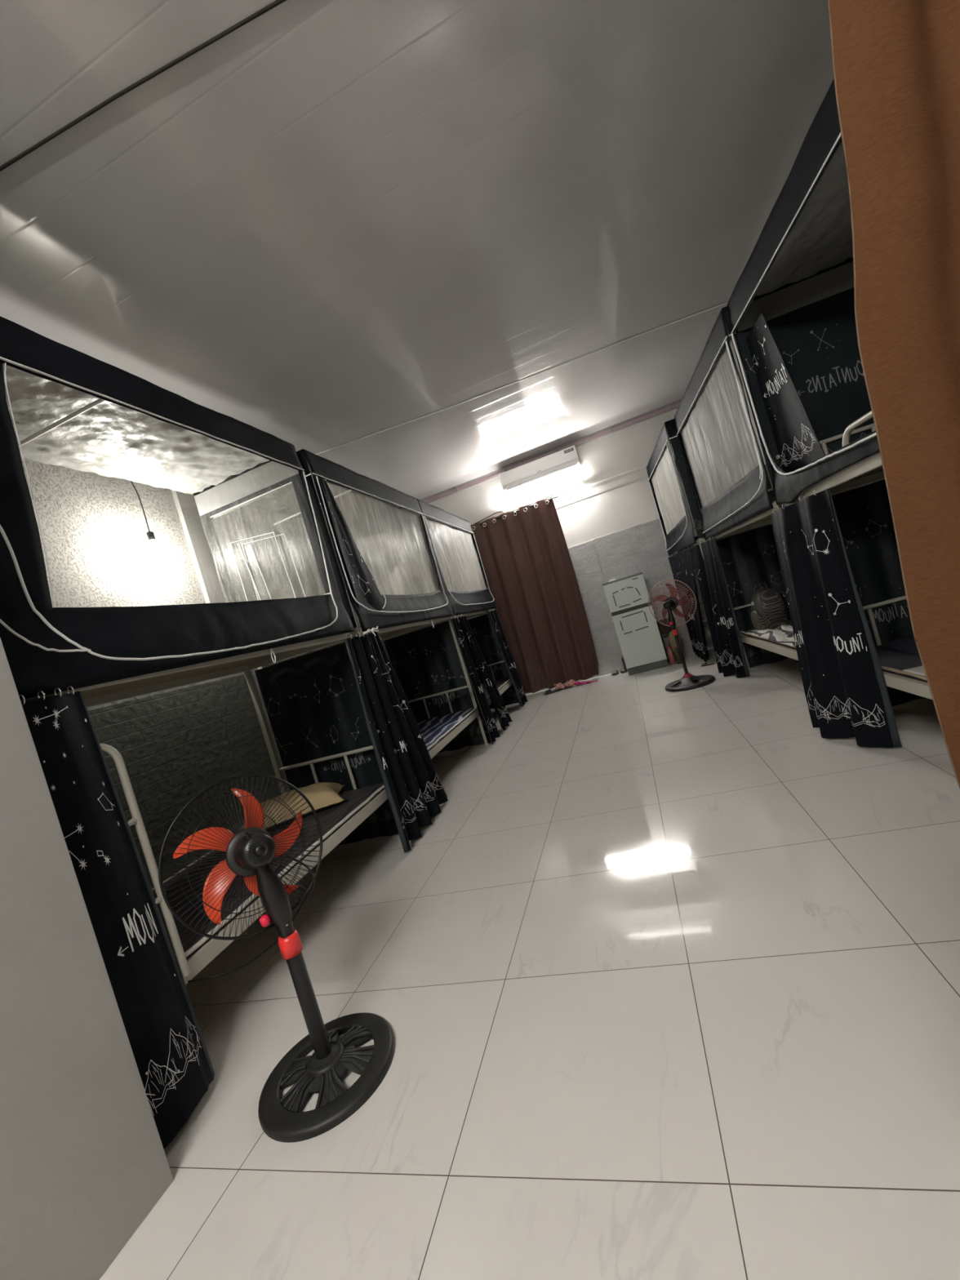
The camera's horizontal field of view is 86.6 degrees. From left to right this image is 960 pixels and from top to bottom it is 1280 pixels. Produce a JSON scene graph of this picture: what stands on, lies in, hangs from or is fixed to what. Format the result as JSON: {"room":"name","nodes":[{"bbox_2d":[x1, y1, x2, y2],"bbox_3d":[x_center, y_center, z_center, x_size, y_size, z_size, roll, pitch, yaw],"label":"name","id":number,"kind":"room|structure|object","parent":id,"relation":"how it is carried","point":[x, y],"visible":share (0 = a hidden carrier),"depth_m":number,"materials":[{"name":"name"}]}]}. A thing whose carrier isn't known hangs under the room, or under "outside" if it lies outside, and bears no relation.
{"room":"dormitory","nodes":[
{"label":"dormitory","id":0,"kind":"room"},
{"bbox_2d":[0,637,173,1279],"bbox_3d":[-1.937,0.039,1.157,1.240,3.310,0.670,-16,1,16],"label":"wall","id":1,"kind":"structure","parent":0,"point":[83,1161],"depth_m":1.21,"materials":[{"name":"white paint"}]},
{"bbox_2d":[21,457,430,607],"bbox_3d":[-1.904,-0.034,3.734,0.100,3.310,8.850,-16,1,16],"label":"wall","id":2,"kind":"structure","parent":0,"point":[94,526],"depth_m":3.30,"materials":[{"name":"paint"}]},
{"bbox_2d":[171,489,227,603],"bbox_3d":[-2.100,-0.913,3.685,0.035,1.510,0.170,-16,1,16],"label":"trim","id":3,"kind":"structure","parent":2,"relation":"attached to","point":[192,522],"depth_m":3.66,"materials":[{"name":"grey paint"}]},
{"bbox_2d":[86,613,390,791],"bbox_3d":[-1.341,0.560,4.834,0.008,1.800,6.576,-16,1,16],"label":"trim","id":4,"kind":"structure","parent":2,"relation":"attached to","point":[102,705],"depth_m":3.52,"materials":[{"name":"beige metal"}]},
{"bbox_2d":[364,542,406,595],"bbox_3d":[-1.214,-0.898,6.638,0.005,0.720,0.800,-16,1,16],"label":"paper sheet","id":5,"kind":"object","parent":2,"relation":"attached to","point":[388,563],"visible":0.77,"depth_m":6.64,"materials":[{"name":"white paper"}]},
{"bbox_2d":[0,0,834,499],"bbox_3d":[-0.115,-2.326,3.006,5.030,0.100,9.050,-16,1,16],"label":"ceiling","id":6,"kind":"structure","parent":0,"point":[326,224],"depth_m":2.51,"materials":[{"name":"grey paint"}]},
{"bbox_2d":[0,0,286,171],"bbox_3d":[-0.478,-2.128,1.619,4.850,0.010,0.019,-16,1,11],"label":"trim","id":7,"kind":"structure","parent":6,"relation":"attached to","point":[277,2],"depth_m":1.75,"materials":[{"name":"black"}]},
{"bbox_2d":[130,480,162,557],"bbox_3d":[-2.206,-1.055,3.164,0.164,1.145,0.084,-16,1,16],"label":"light bulb","id":8,"kind":"object","parent":6,"relation":"hanging from","point":[154,548],"visible":0.75,"depth_m":3.15,"materials":[{"name":"white glass"}]},
{"bbox_2d":[146,531,155,541],"bbox_3d":[-2.043,-0.645,3.161,0.040,0.058,0.040,-16,1,16],"label":"socket","id":9,"kind":"object","parent":8,"relation":"attached to","point":[150,535],"depth_m":3.15,"materials":[{"name":"black plastic"}]},
{"bbox_2d":[315,302,728,454],"bbox_3d":[0.391,-2.466,4.826,4.875,0.009,0.067,-16,1,8],"label":"trim","id":10,"kind":"structure","parent":6,"relation":"attached to","point":[726,302],"depth_m":4.82,"materials":[{"name":"white plastic"}]},
{"bbox_2d":[98,647,959,1279],"bbox_3d":[0.854,0.943,3.086,5.030,0.100,9.050,-16,1,16],"label":"floor","id":11,"kind":"structure","parent":0,"point":[666,984],"depth_m":1.44,"materials":[{"name":"tile"}]},
{"bbox_2d":[20,592,409,984],"bbox_3d":[-1.292,0.677,2.434,0.867,1.660,1.922,-16,1,16],"label":"bunk bed","id":12,"kind":"object","parent":11,"relation":"on","point":[122,689],"visible":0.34,"depth_m":2.41,"materials":[{"name":"beige paint"}]},
{"bbox_2d":[18,685,214,1149],"bbox_3d":[-1.052,0.777,1.516,0.052,1.329,0.251,-16,1,11],"label":"curtain","id":13,"kind":"object","parent":12,"relation":"hanging from","point":[170,1051],"visible":0.97,"depth_m":1.47,"materials":[{"name":"black fabric"}]},
{"bbox_2d":[0,315,355,699],"bbox_3d":[-1.600,-0.397,2.405,0.889,1.328,1.946,-16,1,16],"label":"tent","id":14,"kind":"object","parent":12,"relation":"on","point":[61,405],"visible":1,"depth_m":2.09,"materials":[{"name":"black fabric"}]},
{"bbox_2d":[88,674,280,888],"bbox_3d":[-1.659,0.944,2.562,0.011,1.290,1.890,-16,1,16],"label":"wall","id":15,"kind":"structure","parent":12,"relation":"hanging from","point":[174,745],"depth_m":2.84,"materials":[{"name":"brick"}]},
{"bbox_2d":[151,782,385,959],"bbox_3d":[-1.173,1.092,2.442,0.818,0.037,1.848,-16,1,16],"label":"mattress","id":16,"kind":"object","parent":12,"relation":"on","point":[331,818],"visible":0.24,"depth_m":2.37,"materials":[{"name":"grey fabric"}]},
{"bbox_2d":[237,782,346,831],"bbox_3d":[-1.124,0.982,3.041,0.632,0.130,0.395,-17,1,-16],"label":"pillow","id":17,"kind":"object","parent":16,"relation":"on","point":[322,795],"visible":0.57,"depth_m":2.93,"materials":[{"name":"beige fabric"}]},
{"bbox_2d":[346,632,432,853],"bbox_3d":[-0.590,0.601,3.183,0.089,1.341,0.371,-16,1,19],"label":"curtain","id":18,"kind":"object","parent":12,"relation":"hanging from","point":[404,794],"visible":1,"depth_m":3.18,"materials":[{"name":"black fabric"}]},
{"bbox_2d":[158,773,395,1142],"bbox_3d":[-0.684,0.894,1.523,0.608,0.940,0.410,-17,1,-10],"label":"fan","id":19,"kind":"object","parent":11,"relation":"on","point":[249,853],"visible":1,"depth_m":1.52,"materials":[{"name":"black plastic"}]},
{"bbox_2d":[257,589,488,828],"bbox_3d":[-0.773,0.476,4.386,0.840,1.660,1.922,-16,1,16],"label":"bunk bed","id":20,"kind":"object","parent":11,"relation":"on","point":[384,633],"visible":0.26,"depth_m":4.90,"materials":[{"name":"beige paint"}]},
{"bbox_2d":[254,640,398,844],"bbox_3d":[-0.999,0.723,3.424,0.801,1.335,0.052,-16,1,16],"label":"curtain","id":21,"kind":"object","parent":20,"relation":"hanging from","point":[313,704],"visible":0.61,"depth_m":3.42,"materials":[{"name":"black fabric"}]},
{"bbox_2d":[208,448,453,631],"bbox_3d":[-1.069,-0.602,4.353,0.888,1.328,1.946,-16,1,16],"label":"tent","id":22,"kind":"object","parent":20,"relation":"on","point":[353,506],"visible":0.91,"depth_m":3.81,"materials":[{"name":"black fabric"}]},
{"bbox_2d":[366,628,448,819],"bbox_3d":[-0.496,0.558,3.569,0.092,1.350,0.448,-16,1,10],"label":"curtain","id":23,"kind":"object","parent":20,"relation":"hanging from","point":[433,793],"visible":0.88,"depth_m":3.49,"materials":[{"name":"black fabric"}]},
{"bbox_2d":[362,626,378,635],"bbox_3d":[-0.714,-0.054,3.367,0.028,0.066,0.214,-16,1,16],"label":"string","id":24,"kind":"object","parent":23,"relation":"attached to","point":[372,630],"visible":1,"depth_m":3.36,"materials":[{"name":"white fabric"}]},
{"bbox_2d":[384,621,484,754],"bbox_3d":[-0.482,0.523,5.322,0.801,1.335,0.046,-16,1,16],"label":"curtain","id":25,"kind":"object","parent":20,"relation":"hanging from","point":[426,661],"visible":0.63,"depth_m":5.30,"materials":[{"name":"black fabric"}]},
{"bbox_2d":[416,706,477,751],"bbox_3d":[-0.639,0.884,4.389,0.825,0.042,1.847,-16,1,16],"label":"mattress","id":26,"kind":"object","parent":20,"relation":"on","point":[433,730],"visible":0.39,"depth_m":4.66,"materials":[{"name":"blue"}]},
{"bbox_2d":[449,615,499,744],"bbox_3d":[-0.061,0.395,5.172,0.088,1.340,0.354,-16,1,16],"label":"curtain","id":27,"kind":"object","parent":20,"relation":"hanging from","point":[489,726],"visible":1,"depth_m":5.14,"materials":[{"name":"black fabric"}]},
{"bbox_2d":[383,587,512,743],"bbox_3d":[-0.275,0.284,6.215,0.840,1.660,1.852,-16,1,16],"label":"bunk bed","id":28,"kind":"object","parent":11,"relation":"on","point":[502,690],"visible":0.08,"depth_m":6.43,"materials":[{"name":"beige paint"}]},
{"bbox_2d":[354,498,496,615],"bbox_3d":[-0.581,-0.830,6.181,0.888,1.251,1.876,-16,1,16],"label":"tent","id":29,"kind":"object","parent":28,"relation":"on","point":[451,536],"visible":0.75,"depth_m":5.95,"materials":[{"name":"black cloth"},{"name":"clear plastic"},{"name":"white cloth piping"}]},
{"bbox_2d":[456,613,511,730],"bbox_3d":[0.062,0.349,5.558,0.090,1.340,0.703,-16,1,16],"label":"curtain","id":30,"kind":"object","parent":28,"relation":"hanging from","point":[502,713],"visible":0.99,"depth_m":5.53,"materials":[{"name":"black fabric"}]},
{"bbox_2d":[458,613,519,708],"bbox_3d":[0.014,0.332,7.142,0.801,1.335,0.050,-16,1,16],"label":"curtain","id":31,"kind":"object","parent":28,"relation":"hanging from","point":[481,626],"visible":0.37,"depth_m":7.09,"materials":[{"name":"black fabric"}]},
{"bbox_2d":[481,676,511,699],"bbox_3d":[-0.143,0.696,6.219,0.818,0.035,1.777,-16,1,16],"label":"mattress","id":32,"kind":"object","parent":28,"relation":"on","point":[500,683],"visible":0.17,"depth_m":6.51,"materials":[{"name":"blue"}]},
{"bbox_2d":[486,608,527,706],"bbox_3d":[0.366,0.230,6.727,0.087,1.340,0.633,-16,1,16],"label":"curtain","id":33,"kind":"object","parent":28,"relation":"hanging from","point":[493,616],"visible":1,"depth_m":6.70,"materials":[{"name":"black fabric"}]},
{"bbox_2d":[544,688,561,695],"bbox_3d":[1.017,0.710,7.158,0.250,0.064,0.104,-16,1,6],"label":"slipper","id":34,"kind":"object","parent":11,"relation":"on","point":[548,691],"visible":1,"depth_m":7.12,"materials":[{"name":"grey rubber"}]},
{"bbox_2d":[558,685,572,689],"bbox_3d":[1.183,0.660,7.180,0.250,0.064,0.104,-16,2,32],"label":"slipper","id":35,"kind":"object","parent":11,"relation":"on","point":[571,686],"visible":0.49,"depth_m":7.13,"materials":[{"name":"grey rubber"}]},
{"bbox_2d":[553,682,564,689],"bbox_3d":[1.113,0.648,7.176,0.159,0.082,0.133,-16,1,16],"label":"bow","id":36,"kind":"object","parent":35,"relation":"attached to","point":[558,686],"visible":1,"depth_m":7.13,"materials":[{"name":"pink fabric"}]},
{"bbox_2d":[563,679,575,686],"bbox_3d":[1.255,0.607,7.180,0.193,0.079,0.128,-16,1,16],"label":"bow","id":37,"kind":"object","parent":35,"relation":"attached to","point":[571,682],"visible":0.98,"depth_m":7.13,"materials":[{"name":"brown fabric"}]},
{"bbox_2d":[573,680,597,685],"bbox_3d":[1.474,0.573,7.081,0.312,0.066,0.161,-16,1,16],"label":"cloth","id":38,"kind":"object","parent":11,"relation":"on","point":[583,682],"visible":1,"depth_m":7.07,"materials":[{"name":"pink"}]},
{"bbox_2d":[610,669,618,675],"bbox_3d":[1.907,0.446,7.179,0.104,0.064,0.250,-16,1,24],"label":"slipper","id":39,"kind":"object","parent":11,"relation":"on","point":[615,672],"visible":1,"depth_m":7.11,"materials":[{"name":"grey rubber"}]},
{"bbox_2d":[619,667,627,673],"bbox_3d":[2.011,0.415,7.158,0.104,0.064,0.250,-16,1,10],"label":"slipper","id":40,"kind":"object","parent":11,"relation":"on","point":[622,669],"visible":0.96,"depth_m":7.08,"materials":[{"name":"grey rubber"}]},
{"bbox_2d":[621,656,626,671],"bbox_3d":[2.024,0.341,7.157,0.025,0.200,0.200,-16,1,16],"label":"board","id":41,"kind":"object","parent":11,"relation":"on","point":[622,658],"visible":0.97,"depth_m":7.06,"materials":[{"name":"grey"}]},
{"bbox_2d":[602,572,668,675],"bbox_3d":[2.104,-0.231,6.902,0.524,1.262,0.561,-16,1,18],"label":"cabinet","id":42,"kind":"object","parent":11,"relation":"on","point":[638,635],"visible":1,"depth_m":6.64,"materials":[{"name":"grey metal"}]},
{"bbox_2d":[659,631,670,662],"bbox_3d":[2.603,0.070,6.919,0.220,0.400,0.220,-16,1,16],"label":"stand","id":43,"kind":"object","parent":11,"relation":"on","point":[669,631],"visible":0.4,"depth_m":6.85,"materials":[{"name":"brown"}]},
{"bbox_2d":[656,617,672,633],"bbox_3d":[2.521,-0.197,6.913,0.205,0.160,0.200,-16,1,16],"label":"carton","id":44,"kind":"object","parent":43,"relation":"on","point":[662,628],"visible":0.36,"depth_m":6.83,"materials":[{"name":"brown cardboard"}]},
{"bbox_2d":[666,645,675,664],"bbox_3d":[2.482,0.197,6.632,0.070,0.240,0.070,-16,1,16],"label":"bottle","id":45,"kind":"object","parent":11,"relation":"on","point":[669,652],"visible":1,"depth_m":6.61,"materials":[{"name":"red plastic"}]},
{"bbox_2d":[667,631,684,659],"bbox_3d":[2.601,0.075,6.764,0.164,0.400,0.179,-16,1,16],"label":"sack","id":46,"kind":"object","parent":11,"relation":"on","point":[672,642],"visible":0.45,"depth_m":6.70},
{"bbox_2d":[674,646,681,663],"bbox_3d":[2.540,0.192,6.542,0.080,0.220,0.080,-16,1,16],"label":"bottle","id":47,"kind":"object","parent":11,"relation":"on","point":[677,655],"visible":0.89,"depth_m":6.51,"materials":[{"name":"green plastic"}]},
{"bbox_2d":[648,579,715,692],"bbox_3d":[2.007,-0.072,5.196,0.519,1.095,0.490,-16,1,16],"label":"fan","id":48,"kind":"object","parent":11,"relation":"on","point":[686,683],"visible":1,"depth_m":5.18,"materials":[{"name":"black plastic"}]},
{"bbox_2d":[700,662,715,666],"bbox_3d":[2.635,0.274,5.900,0.155,0.040,0.064,-15,2,37],"label":"slipper","id":49,"kind":"object","parent":11,"relation":"on","point":[704,664],"visible":1,"depth_m":5.89,"materials":[{"name":"brown rubber"}]},
{"bbox_2d":[671,523,772,635],"bbox_3d":[2.941,-0.663,5.935,0.840,1.660,1.892,-16,1,14],"label":"bunk bed","id":50,"kind":"object","parent":11,"relation":"on","point":[706,628],"visible":0.04,"depth_m":5.92,"materials":[{"name":"beige paint"}]},
{"bbox_2d":[668,546,708,662],"bbox_3d":[2.564,-0.413,6.180,0.113,1.360,1.564,-16,1,13],"label":"curtain","id":51,"kind":"object","parent":50,"relation":"hanging from","point":[681,563],"visible":0.95,"depth_m":6.16,"materials":[{"name":"black fabric"}]},
{"bbox_2d":[646,418,775,556],"bbox_3d":[2.590,-1.763,5.914,0.888,1.248,1.916,-16,1,14],"label":"tent","id":52,"kind":"object","parent":50,"relation":"on","point":[667,458],"visible":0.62,"depth_m":5.59,"materials":[{"name":"black cloth"},{"name":"clear plastic"},{"name":"white cloth piping"}]},
{"bbox_2d":[708,477,884,671],"bbox_3d":[2.564,-0.504,3.990,0.867,1.660,1.972,-16,1,14],"label":"bunk bed","id":53,"kind":"object","parent":11,"relation":"on","point":[764,518],"visible":0.09,"depth_m":4.18,"materials":[{"name":"beige paint"}]},
{"bbox_2d":[692,537,749,677],"bbox_3d":[2.337,-0.308,4.960,0.154,1.365,0.585,-17,1,-4],"label":"curtain","id":54,"kind":"object","parent":53,"relation":"hanging from","point":[715,598],"visible":1,"depth_m":4.98,"materials":[{"name":"black fabric"}]},
{"bbox_2d":[673,306,773,540],"bbox_3d":[2.225,-1.610,3.965,0.888,1.253,1.996,-16,1,14],"label":"tent","id":55,"kind":"object","parent":53,"relation":"on","point":[724,451],"visible":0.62,"depth_m":3.71,"materials":[{"name":"polyester fabric"},{"name":"sheer mesh netting"}]},
{"bbox_2d":[715,524,791,667],"bbox_3d":[2.872,-0.462,4.952,0.801,1.335,0.047,-16,1,16],"label":"curtain","id":56,"kind":"object","parent":53,"relation":"hanging from","point":[748,559],"visible":0.44,"depth_m":5.00,"materials":[{"name":"black fabric"}]},
{"bbox_2d":[739,618,795,648],"bbox_3d":[2.705,-0.095,3.992,0.783,0.035,1.897,-16,1,14],"label":"mattress","id":57,"kind":"object","parent":53,"relation":"on","point":[741,632],"visible":0.09,"depth_m":4.35,"materials":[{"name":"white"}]},
{"bbox_2d":[743,620,795,646],"bbox_3d":[2.503,-0.089,4.063,0.417,0.069,1.421,-16,1,14],"label":"patterned blanket","id":58,"kind":"object","parent":57,"relation":"on","point":[784,633],"visible":0.31,"depth_m":4.12,"materials":[{"name":"white fabric"}]},
{"bbox_2d":[750,582,791,630],"bbox_3d":[2.558,-0.300,4.494,0.320,0.442,0.310,-16,1,13],"label":"backpack","id":59,"kind":"object","parent":58,"relation":"on","point":[768,605],"visible":0.8,"depth_m":4.38,"materials":[{"name":"black fabric"}]},
{"bbox_2d":[776,410,932,699],"bbox_3d":[2.172,-0.341,2.048,0.840,1.660,1.952,-16,1,13],"label":"bunk bed","id":60,"kind":"object","parent":11,"relation":"on","point":[868,469],"visible":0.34,"depth_m":2.45,"materials":[{"name":"beige paint"}]},
{"bbox_2d":[726,78,879,504],"bbox_3d":[1.821,-1.435,2.022,0.889,1.266,1.987,-16,1,13],"label":"tent","id":61,"kind":"object","parent":60,"relation":"on","point":[791,307],"visible":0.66,"depth_m":2.89,"materials":[{"name":"black fabric"}]},
{"bbox_2d":[770,488,902,747],"bbox_3d":[1.857,-0.115,2.865,0.215,1.345,0.745,-16,1,11],"label":"curtain","id":62,"kind":"object","parent":60,"relation":"hanging from","point":[842,694],"visible":1,"depth_m":2.65,"materials":[{"name":"black fabric"}]},
{"bbox_2d":[829,476,925,706],"bbox_3d":[2.451,-0.289,2.984,0.811,1.335,0.047,-16,1,16],"label":"curtain","id":63,"kind":"object","parent":60,"relation":"hanging from","point":[864,513],"visible":0.17,"depth_m":3.00,"materials":[{"name":"black fabric"}]},
{"bbox_2d":[868,642,927,682],"bbox_3d":[2.296,0.073,2.055,0.793,0.035,1.878,-16,1,13],"label":"mattress","id":64,"kind":"object","parent":60,"relation":"on","point":[891,661],"visible":0.28,"depth_m":2.54,"materials":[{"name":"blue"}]},
{"bbox_2d":[883,636,919,653],"bbox_3d":[2.341,-0.019,2.061,0.561,0.119,1.503,-16,1,13],"label":"blanket","id":65,"kind":"object","parent":64,"relation":"on","point":[903,645],"visible":0.19,"depth_m":2.70,"materials":[{"name":"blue fabric"}]},
{"bbox_2d":[902,665,925,675],"bbox_3d":[2.008,0.129,1.924,0.284,0.032,0.871,-16,1,13],"label":"sheet","id":66,"kind":"object","parent":64,"relation":"on","point":[919,670],"visible":0.2,"depth_m":2.31,"materials":[{"name":"grey fabric"}]},
{"bbox_2d":[419,408,689,675],"bbox_3d":[1.540,-1.143,7.341,5.030,3.310,0.100,-16,1,16],"label":"wall","id":67,"kind":"structure","parent":0,"point":[630,504],"depth_m":7.16,"materials":[{"name":"paint"}]},
{"bbox_2d":[474,511,502,524],"bbox_3d":[0.032,-1.766,7.614,0.692,0.122,0.012,-16,1,16],"label":"cable","id":68,"kind":"object","parent":67,"relation":"attached to","point":[500,511],"visible":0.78,"depth_m":7.58,"materials":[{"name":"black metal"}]},
{"bbox_2d":[479,495,558,524],"bbox_3d":[0.453,-1.840,7.444,1.440,0.022,0.131,-16,1,16],"label":"curtain rod","id":69,"kind":"object","parent":67,"relation":"attached to","point":[557,495],"visible":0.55,"depth_m":7.30,"materials":[{"name":"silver metal"}]},
{"bbox_2d":[470,496,598,693],"bbox_3d":[0.790,-0.594,7.383,1.314,2.638,0.124,-16,1,16],"label":"door curtain","id":70,"kind":"object","parent":69,"relation":"hanging from","point":[525,556],"visible":0.94,"depth_m":7.39,"materials":[{"name":"brown fabric"}]},
{"bbox_2d":[418,463,648,556],"bbox_3d":[1.261,-2.023,7.262,4.830,0.160,0.013,-16,1,16],"label":"trim","id":71,"kind":"structure","parent":67,"relation":"attached to","point":[641,472],"depth_m":7.13,"materials":[{"name":"paint"}]},
{"bbox_2d":[498,444,581,494],"bbox_3d":[0.843,-2.412,7.235,1.124,0.285,0.212,-16,1,16],"label":"air conditioner","id":72,"kind":"object","parent":67,"relation":"attached to","point":[566,460],"visible":1,"depth_m":7.15,"materials":[{"name":"white plastic"}]},
{"bbox_2d":[501,480,584,512],"bbox_3d":[0.894,-2.062,7.323,1.230,0.040,0.088,-16,1,16],"label":"lamp","id":73,"kind":"object","parent":67,"relation":"attached to","point":[581,482],"visible":1,"depth_m":7.30,"materials":[{"name":"white plastic"}]},
{"bbox_2d":[419,398,682,503],"bbox_3d":[1.395,-2.777,7.136,5.550,0.085,0.040,-16,1,16],"label":"trim","id":74,"kind":"structure","parent":67,"relation":"attached to","point":[674,405],"depth_m":7.18,"materials":[{"name":"grey"}]},
{"bbox_2d":[431,508,713,694],"bbox_3d":[1.729,-0.467,7.302,4.820,1.910,0.014,-16,1,16],"label":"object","id":75,"kind":"structure","parent":67,"relation":"attached to","point":[624,553],"depth_m":7.17,"materials":[{"name":"grey paint"}]},
{"bbox_3d":[-0.361,-1.026,0.614,2.480,0.026,0.133,-16,1,16],"label":"rail","id":76,"kind":"object","parent":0,"visible":0},
{"bbox_2d":[827,0,959,788],"bbox_3d":[0.695,-0.158,0.311,0.750,2.170,0.064,-16,1,16],"label":"curtain","id":77,"kind":"object","parent":76,"relation":"hanging from","point":[896,63],"visible":1,"depth_m":0.41,"materials":[{"name":"orange fabric"}]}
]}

